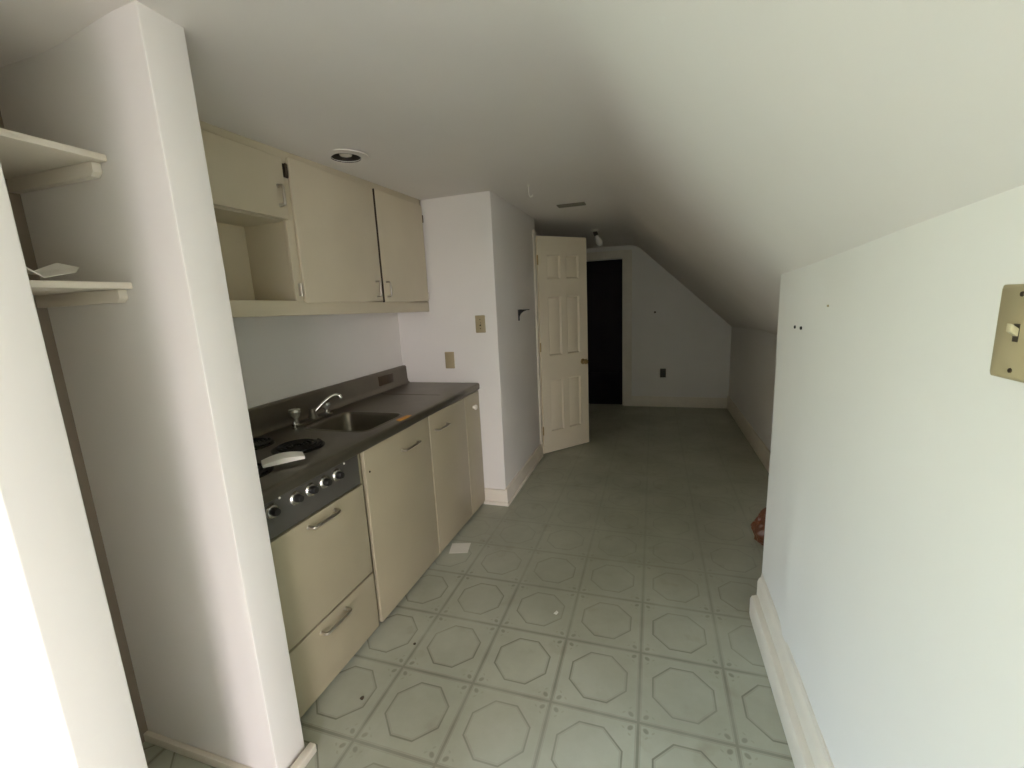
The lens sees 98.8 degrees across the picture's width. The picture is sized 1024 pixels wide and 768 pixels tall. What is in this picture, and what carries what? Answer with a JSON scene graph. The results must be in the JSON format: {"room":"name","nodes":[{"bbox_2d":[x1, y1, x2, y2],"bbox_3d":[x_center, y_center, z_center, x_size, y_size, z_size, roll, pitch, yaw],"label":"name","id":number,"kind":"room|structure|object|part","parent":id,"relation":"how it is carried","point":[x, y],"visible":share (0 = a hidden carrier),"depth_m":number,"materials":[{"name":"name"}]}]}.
{"room":"attic kitchen","nodes":[
{"label":"attic kitchen","id":0,"kind":"room"},
{"bbox_2d":[0,162,147,767],"bbox_3d":[-1.652,0.251,1.059,1.720,2.130,0.103,1,11,18],"label":"wall partition","id":1,"kind":"structure","parent":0,"point":[66,702],"depth_m":0.81,"materials":[{"name":"paint"}]},
{"bbox_2d":[0,111,147,742],"bbox_3d":[-1.407,0.218,1.200,0.100,2.120,0.320,1,11,18],"label":"wall","id":2,"kind":"structure","parent":0,"point":[15,199],"depth_m":1.33,"materials":[{"name":"beige paint"}]},
{"bbox_2d":[0,128,106,193],"bbox_3d":[-1.217,-0.510,0.991,0.368,0.050,0.315,1,11,18],"label":"closet shelf","id":3,"kind":"object","parent":2,"relation":"attached to","point":[29,163],"visible":1,"depth_m":1.07,"materials":[{"name":"paint"}]},
{"bbox_2d":[29,280,132,307],"bbox_3d":[-1.202,-0.210,1.047,0.368,0.050,0.315,1,11,18],"label":"closet shelf","id":4,"kind":"object","parent":2,"relation":"attached to","point":[47,293],"visible":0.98,"depth_m":1.14,"materials":[{"name":"paint"}]},
{"bbox_2d":[26,263,78,277],"bbox_3d":[-1.097,-0.260,0.973,0.098,0.056,0.215,1,11,18],"label":"folded paper","id":5,"kind":"object","parent":4,"relation":"on","point":[56,269],"visible":0.64,"depth_m":1.04,"materials":[{"name":"white paper"}]},
{"bbox_2d":[0,1,304,767],"bbox_3d":[-1.117,0.176,1.326,0.774,2.130,0.107,1,11,18],"label":"wall","id":6,"kind":"structure","parent":0,"point":[154,383],"depth_m":1.20,"materials":[{"name":"paint"}]},
{"bbox_2d":[143,730,316,767],"bbox_3d":[-0.956,1.208,1.480,0.612,0.032,0.134,1,11,18],"label":"baseboard","id":7,"kind":"structure","parent":6,"relation":"attached to","point":[203,756],"depth_m":1.43,"materials":[{"name":"paint"}]},
{"bbox_2d":[233,313,402,408],"bbox_3d":[-1.133,-0.009,2.340,0.120,2.120,1.848,1,11,18],"label":"wall","id":8,"kind":"structure","parent":0,"point":[281,357],"depth_m":2.33,"materials":[{"name":"paint"}]},
{"bbox_2d":[199,120,429,317],"bbox_3d":[-0.965,-0.687,2.147,0.298,0.730,1.843,1,11,18],"label":"upper cabinet","id":9,"kind":"object","parent":8,"relation":"attached to","point":[298,236],"visible":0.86,"depth_m":1.96,"materials":[{"name":"beige paint"}]},
{"bbox_3d":[-1.049,-0.748,1.526,0.016,0.240,0.654,1,11,18],"label":"door","id":10,"kind":"part","parent":9,"relation":"part of","materials":[{"name":"beige paint"}]},
{"bbox_3d":[-0.938,-0.771,1.792,0.032,0.092,0.016,1,11,18],"label":"handle","id":11,"kind":"part","parent":9,"relation":"part of","materials":[{"name":"silver metal"}]},
{"bbox_3d":[-0.842,-0.711,2.172,0.016,0.602,0.592,1,11,18],"label":"door","id":12,"kind":"part","parent":9,"relation":"part of","materials":[{"name":"beige paint"}]},
{"bbox_3d":[-0.737,-0.527,2.434,0.030,0.095,0.013,1,11,18],"label":"handle","id":13,"kind":"part","parent":9,"relation":"part of","materials":[{"name":"silver metal"}]},
{"bbox_3d":[-0.706,-0.546,2.529,0.030,0.095,0.013,1,11,18],"label":"handle","id":14,"kind":"part","parent":9,"relation":"part of","materials":[{"name":"silver metal"}]},
{"bbox_3d":[-0.669,-0.820,2.707,0.016,0.615,0.526,1,11,18],"label":"door","id":15,"kind":"part","parent":9,"relation":"part of","materials":[{"name":"beige paint"}]},
{"bbox_2d":[248,365,408,437],"bbox_3d":[-1.045,0.100,2.339,0.048,0.126,1.854,1,11,18],"label":"backsplash","id":16,"kind":"structure","parent":8,"relation":"attached to","point":[272,416],"depth_m":2.35,"materials":[{"name":"silver metal"}]},
{"bbox_2d":[142,404,794,767],"bbox_3d":[0.873,1.059,2.219,6.000,0.120,13.150,1,11,18],"label":"floor","id":17,"kind":"structure","parent":0,"point":[639,535],"depth_m":1.92,"materials":[{"name":"tile"}]},
{"bbox_2d":[264,455,378,717],"bbox_3d":[-0.948,0.745,1.746,0.590,0.842,0.548,1,11,19],"label":"oven","id":18,"kind":"object","parent":17,"relation":"on","point":[318,529],"visible":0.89,"depth_m":1.64,"materials":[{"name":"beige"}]},
{"bbox_3d":[-0.774,0.412,1.419,0.010,0.050,0.050,1,11,19],"label":"knob","id":19,"kind":"part","parent":18,"relation":"part of","materials":[{"name":"silver metal"}]},
{"bbox_3d":[-0.742,0.393,1.512,0.010,0.050,0.050,1,11,19],"label":"knob","id":20,"kind":"part","parent":18,"relation":"part of","materials":[{"name":"silver metal"}]},
{"bbox_3d":[-0.720,0.380,1.577,0.010,0.050,0.050,1,11,19],"label":"knob","id":21,"kind":"part","parent":18,"relation":"part of","materials":[{"name":"silver metal"}]},
{"bbox_3d":[-0.731,0.403,1.592,0.020,0.134,0.528,1,11,19],"label":"control panel","id":22,"kind":"part","parent":18,"relation":"part of","materials":[{"name":"metal"}]},
{"bbox_3d":[-0.716,0.675,1.649,0.020,0.408,0.540,1,11,19],"label":"oven door","id":23,"kind":"part","parent":18,"relation":"part of","materials":[{"name":"beige metal"}]},
{"bbox_3d":[-0.691,0.501,1.630,0.036,0.016,0.153,1,11,19],"label":"handle","id":24,"kind":"part","parent":18,"relation":"part of","materials":[{"name":"silver metal"}]},
{"bbox_3d":[-0.698,0.366,1.642,0.010,0.050,0.050,1,11,18],"label":"knob","id":25,"kind":"part","parent":18,"relation":"part of","materials":[{"name":"silver metal"}]},
{"bbox_3d":[-0.700,1.014,1.714,0.020,0.266,0.543,1,11,19],"label":"drawer","id":26,"kind":"part","parent":18,"relation":"part of","materials":[{"name":"beige metal"}]},
{"bbox_3d":[-0.674,0.917,1.698,0.036,0.016,0.153,1,11,19],"label":"handle","id":27,"kind":"part","parent":18,"relation":"part of","materials":[{"name":"silver metal"}]},
{"bbox_3d":[-0.677,0.353,1.706,0.010,0.050,0.050,1,11,19],"label":"knob","id":28,"kind":"part","parent":18,"relation":"part of","materials":[{"name":"silver metal"}]},
{"bbox_2d":[357,417,439,621],"bbox_3d":[-0.771,0.637,2.273,0.587,0.842,0.576,1,11,19],"label":"base cabinet","id":29,"kind":"object","parent":17,"relation":"on","point":[396,473],"visible":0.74,"depth_m":2.13,"materials":[{"name":"beige wood"}]},
{"bbox_2d":[248,365,479,504],"bbox_3d":[-0.783,0.179,2.270,0.590,0.280,1.854,1,11,18],"label":"countertop","id":30,"kind":"structure","parent":29,"relation":"on","point":[369,408],"depth_m":2.15,"materials":[{"name":"silver metal"}]},
{"bbox_3d":[-1.091,0.255,1.844,0.170,0.004,0.170,1,11,18],"label":"burner","id":31,"kind":"part","parent":30,"relation":"part of","materials":[{"name":"black metal"}]},
{"bbox_3d":[-0.934,0.309,1.515,0.200,0.004,0.200,1,11,18],"label":"burner","id":32,"kind":"part","parent":30,"relation":"part of","materials":[{"name":"black metal"}]},
{"bbox_2d":[261,451,304,467],"bbox_3d":[-0.822,0.265,1.576,0.135,0.027,0.046,-10,13,-35],"label":"plastic cover","id":33,"kind":"object","parent":30,"relation":"on","point":[285,457],"visible":1,"depth_m":1.56,"materials":[{"name":"white plastic"}]},
{"bbox_2d":[292,421,297,429],"bbox_3d":[-1.020,0.194,2.062,0.024,0.038,0.024,1,11,18],"label":"stopper","id":34,"kind":"object","parent":30,"relation":"on","point":[294,423],"visible":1,"depth_m":2.06,"materials":[{"name":"silver metal"}]},
{"bbox_3d":[-0.868,0.256,1.786,0.200,0.004,0.200,1,11,18],"label":"burner","id":35,"kind":"part","parent":30,"relation":"part of","materials":[{"name":"black metal"}]},
{"bbox_2d":[288,393,341,426],"bbox_3d":[-0.974,0.124,2.194,0.132,0.122,0.266,1,11,18],"label":"faucet","id":36,"kind":"object","parent":30,"relation":"on","point":[294,413],"visible":0.95,"depth_m":2.21,"materials":[{"name":"silver metal"}]},
{"bbox_3d":[-1.041,0.155,2.110,0.054,0.079,0.057,1,11,18],"label":"handle","id":37,"kind":"part","parent":36,"relation":"part of","materials":[{"name":"clear plastic"}]},
{"bbox_3d":[-0.977,0.124,2.310,0.046,0.060,0.048,1,11,18],"label":"handle","id":38,"kind":"part","parent":36,"relation":"part of","materials":[{"name":"clear plastic"}]},
{"bbox_3d":[-0.946,0.101,2.245,0.157,0.098,0.021,-9,12,-31],"label":"spout","id":39,"kind":"part","parent":36,"relation":"part of","materials":[{"name":"silver metal"}]},
{"bbox_2d":[303,411,402,454],"bbox_3d":[-0.769,0.258,2.176,0.378,0.159,0.343,1,11,18],"label":"sink basin","id":40,"kind":"object","parent":30,"relation":"in","point":[354,422],"depth_m":2.30,"materials":[{"name":"silver metal"}]},
{"bbox_3d":[-0.845,-0.031,2.945,0.008,0.063,0.165,1,11,18],"label":"plate","id":41,"kind":"part","parent":30,"relation":"part of","materials":[{"name":"brown metal"}]},
{"bbox_2d":[397,415,410,420],"bbox_3d":[-0.533,0.168,2.165,0.030,0.004,0.109,1,11,20],"label":"strip","id":42,"kind":"object","parent":30,"relation":"on","point":[406,416],"visible":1,"depth_m":2.16,"materials":[{"name":"orange wood"}]},
{"bbox_3d":[-0.499,0.309,2.200,0.033,0.014,0.154,1,11,19],"label":"handle","id":43,"kind":"part","parent":29,"relation":"part of","materials":[{"name":"silver metal"}]},
{"bbox_2d":[428,398,471,552],"bbox_3d":[-0.606,0.537,2.763,0.587,0.842,0.470,1,11,19],"label":"base cabinet","id":44,"kind":"object","parent":17,"relation":"on","point":[447,426],"visible":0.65,"depth_m":2.65,"materials":[{"name":"beige wood"}]},
{"bbox_3d":[-0.392,0.245,2.516,0.033,0.014,0.154,1,11,19],"label":"handle","id":45,"kind":"part","parent":44,"relation":"part of","materials":[{"name":"silver metal"}]},
{"bbox_2d":[449,543,470,552],"bbox_3d":[-0.310,0.978,2.619,0.115,0.001,0.109,-2,11,3],"label":"paper sheet","id":46,"kind":"object","parent":17,"relation":"on","point":[455,547],"visible":1,"depth_m":2.62,"materials":[{"name":"white paper"}]},
{"bbox_2d":[463,390,484,514],"bbox_3d":[-0.497,0.471,3.090,0.582,0.842,0.230,1,11,19],"label":"base cabinet","id":47,"kind":"object","parent":17,"relation":"on","point":[472,410],"visible":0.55,"depth_m":2.99,"materials":[{"name":"beige wood"}]},
{"bbox_2d":[751,507,765,545],"bbox_3d":[1.483,0.783,2.490,0.220,0.262,0.198,1,11,18],"label":"crumpled bag","id":48,"kind":"object","parent":17,"relation":"on","point":[758,525],"visible":0.26,"depth_m":2.49,"materials":[{"name":"orange plastic"}]},
{"bbox_2d":[398,191,539,489],"bbox_3d":[-0.468,-0.295,3.644,1.145,2.140,1.100,1,11,18],"label":"wall","id":49,"kind":"structure","parent":0,"point":[505,235],"depth_m":3.05,"materials":[{"name":"paint"}]},
{"bbox_2d":[445,352,454,367],"bbox_3d":[-0.434,-0.166,3.067,0.070,0.116,0.008,1,11,18],"label":"blank cover plate","id":50,"kind":"object","parent":49,"relation":"attached to","point":[449,356],"visible":1,"depth_m":3.06,"materials":[{"name":"beige plastic"}]},
{"bbox_2d":[475,315,485,332],"bbox_3d":[-0.213,-0.401,2.944,0.070,0.116,0.015,1,11,18],"label":"light switch","id":51,"kind":"object","parent":49,"relation":"attached to","point":[479,319],"visible":1,"depth_m":2.94,"materials":[{"name":"beige plastic"}]},
{"bbox_2d":[484,488,508,506],"bbox_3d":[-0.113,0.812,3.150,0.189,0.115,0.030,1,11,18],"label":"baseboard","id":52,"kind":"structure","parent":49,"relation":"attached to","point":[499,497],"depth_m":3.15,"materials":[{"name":"paint"}]},
{"bbox_2d":[505,444,542,504],"bbox_3d":[0.118,0.711,3.601,0.030,0.125,1.030,1,11,18],"label":"baseboard","id":53,"kind":"structure","parent":49,"relation":"attached to","point":[521,477],"depth_m":3.50,"materials":[{"name":"paint"}]},
{"bbox_2d":[518,309,529,320],"bbox_3d":[0.091,-0.529,3.360,0.088,0.084,0.022,1,11,18],"label":"shelf bracket","id":54,"kind":"object","parent":49,"relation":"attached to","point":[520,311],"visible":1,"depth_m":3.36,"materials":[{"name":"black metal"}]},
{"bbox_2d":[532,230,543,453],"bbox_3d":[0.238,-0.326,3.954,0.018,2.020,0.085,1,11,18],"label":"door frame","id":55,"kind":"structure","parent":49,"relation":"attached to","point":[533,231],"depth_m":3.91,"materials":[{"name":"paint"}]},
{"bbox_2d":[536,236,588,453],"bbox_3d":[0.498,-0.345,4.079,0.566,1.962,0.158,-11,13,-36],"label":"door","id":56,"kind":"structure","parent":49,"relation":"in","point":[561,261],"depth_m":4.07,"materials":[{"name":"paint"}]},
{"bbox_3d":[0.670,-0.221,4.232,0.054,0.054,0.159,-9,12,-30],"label":"knob","id":57,"kind":"part","parent":56,"relation":"part of","materials":[{"name":"gold metal"}]},
{"bbox_2d":[0,0,1023,334],"bbox_3d":[0.125,-0.614,2.853,4.050,1.679,6.280,1,11,18],"label":"ceiling","id":58,"kind":"structure","parent":0,"point":[740,145],"depth_m":1.10,"materials":[{"name":"paint"}]},
{"bbox_2d":[331,149,370,164],"bbox_3d":[-0.755,-1.093,1.977,0.212,0.142,0.212,1,11,18],"label":"recessed light","id":59,"kind":"object","parent":58,"relation":"in","point":[354,157],"visible":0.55,"depth_m":2.01,"materials":[{"name":"paint"}]},
{"bbox_3d":[-0.755,-1.095,1.977,0.062,0.138,0.062,1,11,18],"label":"bulb","id":60,"kind":"part","parent":59,"relation":"part of","materials":[{"name":"white glass"}]},
{"bbox_2d":[557,202,585,207],"bbox_3d":[0.443,-1.336,3.278,0.206,0.008,0.090,1,11,18],"label":"ceiling vent","id":61,"kind":"object","parent":58,"relation":"in","point":[578,203],"visible":1,"depth_m":3.26,"materials":[{"name":"paint"}]},
{"bbox_2d":[591,229,602,245],"bbox_3d":[0.861,-1.482,4.462,0.123,0.168,0.084,1,11,18],"label":"light bulb","id":62,"kind":"object","parent":58,"relation":"hanging from","point":[599,242],"visible":1,"depth_m":4.44,"materials":[{"name":"white glass"}]},
{"bbox_3d":[0.882,-1.456,4.455,0.077,0.118,0.068,1,11,18],"label":"bulb","id":63,"kind":"part","parent":62,"relation":"part of","materials":[{"name":"white glass"}]},
{"bbox_2d":[586,259,621,403],"bbox_3d":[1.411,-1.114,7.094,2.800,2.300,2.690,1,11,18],"label":"doorway","id":64,"kind":"structure","parent":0,"point":[604,278],"depth_m":8.24,"materials":[{"name":"brown wood"}]},
{"bbox_2d":[586,245,731,397],"bbox_3d":[1.268,-0.775,5.759,3.150,2.140,0.100,1,11,18],"label":"wall","id":65,"kind":"structure","parent":0,"point":[684,337],"depth_m":5.48,"materials":[{"name":"paint"}]},
{"bbox_2d":[586,249,631,405],"bbox_3d":[1.111,-0.704,5.814,0.920,1.995,0.118,1,11,18],"label":"door frame","id":66,"kind":"structure","parent":65,"relation":"attached to","point":[626,255],"depth_m":5.61,"materials":[{"name":"paint"}]},
{"bbox_2d":[660,369,665,376],"bbox_3d":[1.931,-0.140,5.616,0.070,0.114,0.008,1,11,18],"label":"wall outlet","id":67,"kind":"object","parent":65,"relation":"attached to","point":[662,371],"visible":1,"depth_m":5.61,"materials":[{"name":"brown plastic"}]},
{"bbox_2d":[632,396,726,407],"bbox_3d":[2.131,0.230,5.622,1.160,0.135,0.016,1,11,18],"label":"baseboard","id":68,"kind":"structure","parent":65,"relation":"attached to","point":[654,401],"depth_m":5.61,"materials":[{"name":"paint"}]},
{"bbox_2d":[729,327,776,450],"bbox_3d":[2.100,0.092,3.424,0.120,1.220,4.090,1,11,18],"label":"wall","id":69,"kind":"structure","parent":0,"point":[753,351],"depth_m":4.04,"materials":[{"name":"paint"}]},
{"bbox_2d":[727,396,769,472],"bbox_3d":[2.096,0.587,3.651,0.016,0.165,3.824,1,11,18],"label":"baseboard","id":70,"kind":"structure","parent":69,"relation":"attached to","point":[755,441],"depth_m":4.12,"materials":[{"name":"paint"}]},
{"bbox_2d":[762,185,1023,767],"bbox_3d":[0.931,0.462,0.666,0.456,1.620,2.310,1,11,18],"label":"wall","id":71,"kind":"structure","parent":0,"point":[893,563],"depth_m":0.84,"materials":[{"name":"paint"}]},
{"bbox_2d":[749,573,834,767],"bbox_3d":[0.732,1.149,0.867,0.050,0.216,2.305,1,11,18],"label":"baseboard","id":72,"kind":"structure","parent":71,"relation":"attached to","point":[805,740],"depth_m":1.46,"materials":[{"name":"paint"}]},
{"bbox_2d":[990,284,1023,382],"bbox_3d":[0.670,-0.068,0.586,0.015,0.127,0.080,1,11,18],"label":"light switch","id":73,"kind":"object","parent":71,"relation":"attached to","point":[1007,361],"visible":1,"depth_m":0.59,"materials":[{"name":"beige plastic"}]}
]}

